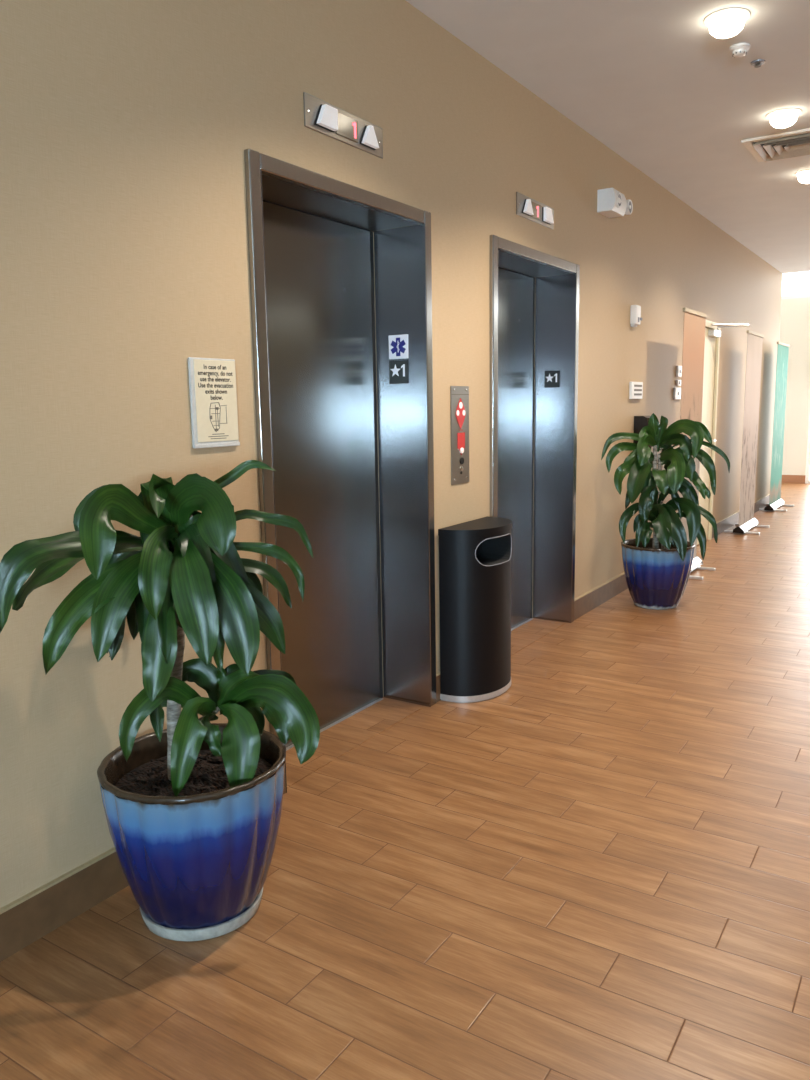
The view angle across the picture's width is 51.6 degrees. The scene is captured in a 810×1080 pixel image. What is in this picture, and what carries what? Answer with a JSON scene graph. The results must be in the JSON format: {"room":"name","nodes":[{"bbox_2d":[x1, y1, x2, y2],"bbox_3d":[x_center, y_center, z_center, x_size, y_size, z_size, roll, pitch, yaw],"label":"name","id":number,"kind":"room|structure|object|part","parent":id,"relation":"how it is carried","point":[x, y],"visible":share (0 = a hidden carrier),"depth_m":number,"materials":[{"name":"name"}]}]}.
{"room":"elevator lobby","nodes":[
{"label":"elevator lobby","id":0,"kind":"room"},
{"bbox_2d":[0,0,782,907],"bbox_3d":[0.155,-0.794,4.237,0.400,3.055,17.420,5,11,32],"label":"wall","id":1,"kind":"structure","parent":0,"point":[127,126],"depth_m":2.62,"materials":[{"name":"paint"}]},
{"bbox_2d":[0,847,128,961],"bbox_3d":[-2.419,1.393,0.103,0.015,0.137,7.160,5,11,32],"label":"baseboard","id":2,"kind":"structure","parent":1,"relation":"attached to","point":[25,920],"depth_m":2.33,"materials":[{"name":"brown wood"}]},
{"bbox_2d":[188,357,239,448],"bbox_3d":[-0.612,-0.440,2.694,0.014,0.281,0.200,5,11,32],"label":"sign","id":3,"kind":"object","parent":1,"relation":"attached to","point":[212,381],"visible":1,"depth_m":2.68,"materials":[{"name":"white plastic"}]},
{"bbox_2d":[208,433,228,438],"bbox_3d":[-0.603,-0.336,2.711,0.001,0.016,0.090,5,11,32],"label":"print","id":4,"kind":"object","parent":3,"relation":"attached to","point":[210,435],"depth_m":2.71},
{"bbox_2d":[244,149,435,793],"bbox_3d":[-0.312,-0.254,3.462,0.322,2.252,1.152,5,11,32],"label":"elevator","id":5,"kind":"object","parent":1,"relation":"attached to","point":[313,260],"visible":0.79,"depth_m":3.69,"materials":[{"name":"metal"}]},
{"bbox_3d":[-0.422,-0.236,3.536,0.040,2.184,0.983,5,11,32],"label":"door panel","id":6,"kind":"part","parent":5,"relation":"part of","materials":[{"name":"metal"}]},
{"bbox_3d":[-0.305,0.853,3.647,0.295,0.005,0.982,5,11,32],"label":"sill","id":7,"kind":"part","parent":5,"relation":"part of","materials":[{"name":"brown wood"}]},
{"bbox_2d":[389,334,407,358],"bbox_3d":[-0.031,-0.874,3.794,0.104,0.106,0.007,5,11,32],"label":"plate","id":8,"kind":"object","parent":5,"relation":"attached to","point":[398,344],"visible":1,"depth_m":3.79,"materials":[{"name":"white plastic"}]},
{"bbox_2d":[389,360,408,383],"bbox_3d":[-0.028,-0.763,3.812,0.104,0.104,0.005,5,11,32],"label":"number plate","id":9,"kind":"object","parent":5,"relation":"attached to","point":[398,370],"visible":1,"depth_m":3.81,"materials":[{"name":"black plastic"}]},
{"bbox_2d":[303,92,382,158],"bbox_3d":[-0.213,-1.555,3.155,0.031,0.114,0.490,5,11,32],"label":"lantern","id":10,"kind":"object","parent":1,"relation":"attached to","point":[320,116],"visible":1,"depth_m":3.13,"materials":[{"name":"metal"}]},
{"bbox_2d":[436,672,440,701],"bbox_3d":[0.302,0.675,4.278,0.015,0.137,0.596,5,11,32],"label":"baseboard","id":11,"kind":"structure","parent":1,"relation":"attached to","point":[438,673],"depth_m":4.05,"materials":[{"name":"brown wood"}]},
{"bbox_2d":[450,386,468,484],"bbox_3d":[0.272,-0.509,4.069,0.016,0.470,0.178,5,11,32],"label":"station","id":12,"kind":"object","parent":1,"relation":"attached to","point":[459,395],"visible":1,"depth_m":4.06,"materials":[{"name":"metal"}]},
{"bbox_3d":[0.274,-0.474,4.079,0.002,0.124,0.072,5,11,32],"label":"red panel","id":13,"kind":"part","parent":12,"relation":"part of","materials":[{"name":"red plastic"}]},
{"bbox_2d":[490,235,579,655],"bbox_3d":[0.641,-0.506,4.923,0.322,2.252,1.174,5,11,32],"label":"elevator door","id":14,"kind":"structure","parent":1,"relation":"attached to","point":[528,429],"depth_m":5.26,"materials":[{"name":"metal"}]},
{"bbox_3d":[0.531,-0.487,4.998,0.040,2.184,1.005,5,11,32],"label":"door panel","id":15,"kind":"part","parent":14,"relation":"part of","materials":[{"name":"metal"}]},
{"bbox_3d":[0.648,0.602,5.109,0.295,0.005,1.004,5,11,32],"label":"sill","id":16,"kind":"part","parent":14,"relation":"part of","materials":[{"name":"brown wood"}]},
{"bbox_2d":[544,370,559,387],"bbox_3d":[0.928,-1.014,5.285,0.104,0.104,0.005,5,11,32],"label":"number plate","id":17,"kind":"object","parent":14,"relation":"attached to","point":[552,378],"visible":1,"depth_m":5.28,"materials":[{"name":"black plastic"}]},
{"bbox_2d":[516,192,553,229],"bbox_3d":[0.729,-1.804,4.600,0.031,0.114,0.490,5,11,32],"label":"lantern","id":18,"kind":"object","parent":1,"relation":"attached to","point":[528,208],"visible":1,"depth_m":4.58,"materials":[{"name":"metal"}]},
{"bbox_2d":[574,573,627,619],"bbox_3d":[1.851,0.267,6.653,0.015,0.137,2.778,5,11,32],"label":"baseboard","id":19,"kind":"structure","parent":1,"relation":"attached to","point":[597,596],"depth_m":5.90,"materials":[{"name":"brown wood"}]},
{"bbox_2d":[597,188,632,217],"bbox_3d":[1.374,-2.190,5.472,0.126,0.135,0.335,5,11,32],"label":"emergency light","id":20,"kind":"object","parent":1,"relation":"attached to","point":[611,203],"visible":1,"depth_m":5.36,"materials":[{"name":"white plastic"}]},
{"bbox_2d":[629,382,642,398],"bbox_3d":[1.729,-1.118,6.267,0.024,0.126,0.260,5,11,32],"label":"room sign","id":21,"kind":"object","parent":1,"relation":"attached to","point":[635,388],"visible":1,"depth_m":6.23,"materials":[{"name":"white plastic"}]},
{"bbox_2d":[630,305,641,326],"bbox_3d":[1.679,-1.626,6.085,0.062,0.150,0.100,5,11,32],"label":"wall sensor","id":22,"kind":"object","parent":1,"relation":"attached to","point":[635,310],"visible":1,"depth_m":6.05,"materials":[{"name":"white plastic"}]},
{"bbox_2d":[633,416,651,447],"bbox_3d":[1.815,-0.794,6.363,0.112,0.295,0.160,5,11,32],"label":"wall dispenser","id":23,"kind":"object","parent":1,"relation":"attached to","point":[640,422],"visible":0.16,"depth_m":6.29,"materials":[{"name":"black plastic"}]},
{"bbox_2d":[673,387,680,398],"bbox_3d":[2.351,-1.263,7.223,0.026,0.100,0.200,5,11,32],"label":"switch plate","id":24,"kind":"object","parent":1,"relation":"attached to","point":[676,391],"visible":0.86,"depth_m":7.17,"materials":[{"name":"white plastic"}]},
{"bbox_2d":[676,380,680,385],"bbox_3d":[2.361,-1.355,7.225,0.026,0.050,0.120,5,11,32],"label":"switch plate","id":25,"kind":"object","parent":1,"relation":"attached to","point":[678,382],"visible":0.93,"depth_m":7.19,"materials":[{"name":"white plastic"}]},
{"bbox_2d":[676,366,681,376],"bbox_3d":[2.365,-1.452,7.218,0.026,0.095,0.140,5,11,32],"label":"switch plate","id":26,"kind":"object","parent":1,"relation":"attached to","point":[678,368],"visible":0.9,"depth_m":7.18,"materials":[{"name":"white plastic"}]},
{"bbox_2d":[697,320,748,544],"bbox_3d":[2.967,-0.993,8.002,0.366,2.160,1.020,5,11,32],"label":"door","id":27,"kind":"structure","parent":1,"relation":"in","point":[712,336],"depth_m":8.27,"materials":[{"name":"beige paint"}]},
{"bbox_3d":[2.833,-0.977,8.092,0.046,2.088,0.892,5,11,32],"label":"panel","id":28,"kind":"part","parent":27,"relation":"part of","materials":[{"name":"beige paint"}]},
{"bbox_3d":[2.864,-1.002,8.067,0.022,2.160,1.020,5,11,32],"label":"frame","id":29,"kind":"part","parent":27,"relation":"part of","materials":[{"name":"beige paint"}]},
{"bbox_3d":[3.107,-2.057,8.085,0.379,0.052,0.139,-2,9,-7],"label":"closer arm","id":30,"kind":"part","parent":27,"relation":"part of","materials":[{"name":"silver metal"}]},
{"bbox_2d":[712,494,769,537],"bbox_3d":[4.108,-0.328,10.117,0.015,0.137,3.528,5,11,32],"label":"baseboard","id":31,"kind":"structure","parent":1,"relation":"attached to","point":[731,520],"depth_m":9.54,"materials":[{"name":"brown tile"}]},
{"bbox_2d":[0,483,809,1079],"bbox_3d":[2.945,0.692,4.711,12.400,0.120,21.200,5,11,32],"label":"floor","id":32,"kind":"structure","parent":0,"point":[596,866],"depth_m":2.40,"materials":[{"name":"brown wood"}]},
{"bbox_2d":[0,460,319,941],"bbox_3d":[-0.640,0.431,2.297,0.804,1.280,0.514,-5,10,-22],"label":"potted plant","id":33,"kind":"object","parent":32,"relation":"on","point":[192,806],"visible":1,"depth_m":2.16,"materials":[{"name":"green plant"}]},
{"bbox_3d":[-0.586,0.841,2.384,0.506,0.442,0.512,5,11,32],"label":"pot","id":34,"kind":"part","parent":33,"relation":"part of","materials":[{"name":"blue ceramic"}]},
{"bbox_2d":[438,516,512,702],"bbox_3d":[0.394,0.337,4.149,0.228,0.842,0.504,5,11,32],"label":"trash bin","id":35,"kind":"object","parent":32,"relation":"on","point":[475,555],"visible":1,"depth_m":4.00,"materials":[{"name":"black metal"}]},
{"bbox_3d":[0.388,-0.063,4.084,0.228,0.030,0.504,5,11,32],"label":"lid","id":36,"kind":"part","parent":35,"relation":"part of","materials":[{"name":"black metal"}]},
{"bbox_2d":[601,413,729,609],"bbox_3d":[1.793,-0.189,5.708,0.751,1.339,0.597,5,11,32],"label":"potted plant","id":37,"kind":"object","parent":32,"relation":"on","point":[657,569],"visible":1,"depth_m":5.62,"materials":[{"name":"green plant"}]},
{"bbox_3d":[1.760,0.249,5.866,0.489,0.426,0.494,5,11,32],"label":"pot","id":38,"kind":"part","parent":37,"relation":"part of","materials":[{"name":"blue ceramic"}]},
{"bbox_2d":[677,307,715,579],"bbox_3d":[2.330,-0.776,6.814,0.360,2.130,0.680,5,11,32],"label":"banner","id":39,"kind":"object","parent":32,"relation":"on","point":[694,321],"visible":0.63,"depth_m":6.74,"materials":[{"name":"beige fabric"}]},
{"bbox_3d":[2.305,-1.802,6.654,0.024,0.030,0.680,5,11,32],"label":"rail","id":40,"kind":"part","parent":39,"relation":"part of","materials":[{"name":"silver metal"}]},
{"bbox_2d":[724,330,768,534],"bbox_3d":[3.751,-1.163,9.066,0.360,2.130,0.820,5,11,32],"label":"banner","id":41,"kind":"object","parent":32,"relation":"on","point":[747,520],"visible":1,"depth_m":9.04,"materials":[{"name":"beige fabric"}]},
{"bbox_3d":[3.725,-2.188,8.906,0.024,0.030,0.820,5,11,32],"label":"rail","id":42,"kind":"part","parent":41,"relation":"part of","materials":[{"name":"silver metal"}]},
{"bbox_2d":[759,341,793,511],"bbox_3d":[4.852,-1.468,10.846,0.360,2.130,0.850,5,11,32],"label":"banner","id":43,"kind":"object","parent":32,"relation":"on","point":[775,501],"visible":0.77,"depth_m":10.81,"materials":[{"name":"teal fabric"}]},
{"bbox_3d":[4.826,-2.493,10.687,0.024,0.030,0.850,5,11,32],"label":"rail","id":44,"kind":"part","parent":43,"relation":"part of","materials":[{"name":"silver metal"}]},
{"bbox_2d":[406,0,809,273],"bbox_3d":[3.493,-2.136,1.830,8.400,0.250,17.420,5,11,32],"label":"ceiling","id":45,"kind":"structure","parent":0,"point":[649,80],"depth_m":4.37,"materials":[{"name":"paint"}]},
{"bbox_2d":[704,7,750,38],"bbox_3d":[1.396,-2.228,3.640,0.190,0.075,0.190,5,11,32],"label":"ceiling light","id":46,"kind":"object","parent":45,"relation":"attached to","point":[728,22],"visible":1,"depth_m":3.59,"materials":[{"name":"white glass"}]},
{"bbox_2d":[729,43,749,57],"bbox_3d":[1.573,-2.296,3.940,0.092,0.042,0.092,5,11,32],"label":"smoke detector","id":47,"kind":"object","parent":45,"relation":"attached to","point":[738,50],"visible":1,"depth_m":3.92,"materials":[{"name":"white plastic"}]},
{"bbox_2d":[751,59,764,67],"bbox_3d":[1.734,-2.339,4.119,0.068,0.021,0.068,5,11,32],"label":"sprinkler","id":48,"kind":"object","parent":45,"relation":"attached to","point":[762,61],"visible":1,"depth_m":4.11,"materials":[{"name":"silver metal"}]},
{"bbox_2d":[741,128,809,161],"bbox_3d":[2.554,-2.556,5.421,0.610,0.030,0.560,5,11,32],"label":"ceiling vent","id":49,"kind":"object","parent":45,"relation":"in","point":[796,143],"visible":1,"depth_m":5.43,"materials":[{"name":"metal"}]},
{"bbox_2d":[766,108,801,127],"bbox_3d":[2.201,-2.440,4.875,0.190,0.075,0.190,5,11,32],"label":"ceiling light","id":50,"kind":"object","parent":45,"relation":"attached to","point":[781,118],"visible":1,"depth_m":4.83,"materials":[{"name":"white glass"}]},
{"bbox_2d":[795,169,809,183],"bbox_3d":[2.962,-2.658,6.151,0.190,0.075,0.190,5,11,32],"label":"ceiling light","id":51,"kind":"object","parent":45,"relation":"attached to","point":[803,176],"visible":1,"depth_m":6.12,"materials":[{"name":"white glass"}]},
{"bbox_2d":[779,297,809,480],"bbox_3d":[8.408,-2.989,12.789,12.400,4.400,0.150,5,11,32],"label":"wall","id":52,"kind":"structure","parent":0,"point":[795,313],"depth_m":13.97,"materials":[{"name":"paint"}]},
{"bbox_2d":[781,475,805,483],"bbox_3d":[5.046,-1.163,15.195,4.030,0.140,0.014,5,11,32],"label":"baseboard","id":53,"kind":"structure","parent":52,"relation":"attached to","point":[799,479],"depth_m":14.20,"materials":[{"name":"brown wood"}]},
{"bbox_2d":[781,271,809,298],"bbox_3d":[8.375,-4.295,12.562,12.000,0.950,0.050,5,11,32],"label":"window","id":54,"kind":"structure","parent":52,"relation":"in","point":[794,285],"depth_m":13.83,"materials":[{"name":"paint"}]},
{"bbox_3d":[8.375,-4.295,12.562,12.000,0.950,0.050,5,11,32],"label":"frame","id":55,"kind":"part","parent":54,"relation":"part of","materials":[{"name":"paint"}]},
{"bbox_2d":[805,414,809,483],"bbox_3d":[8.086,-2.200,13.110,3.170,2.750,0.050,5,11,32],"label":"window","id":56,"kind":"structure","parent":52,"relation":"in","point":[807,481],"depth_m":14.08,"materials":[{"name":"paint"}]}
]}

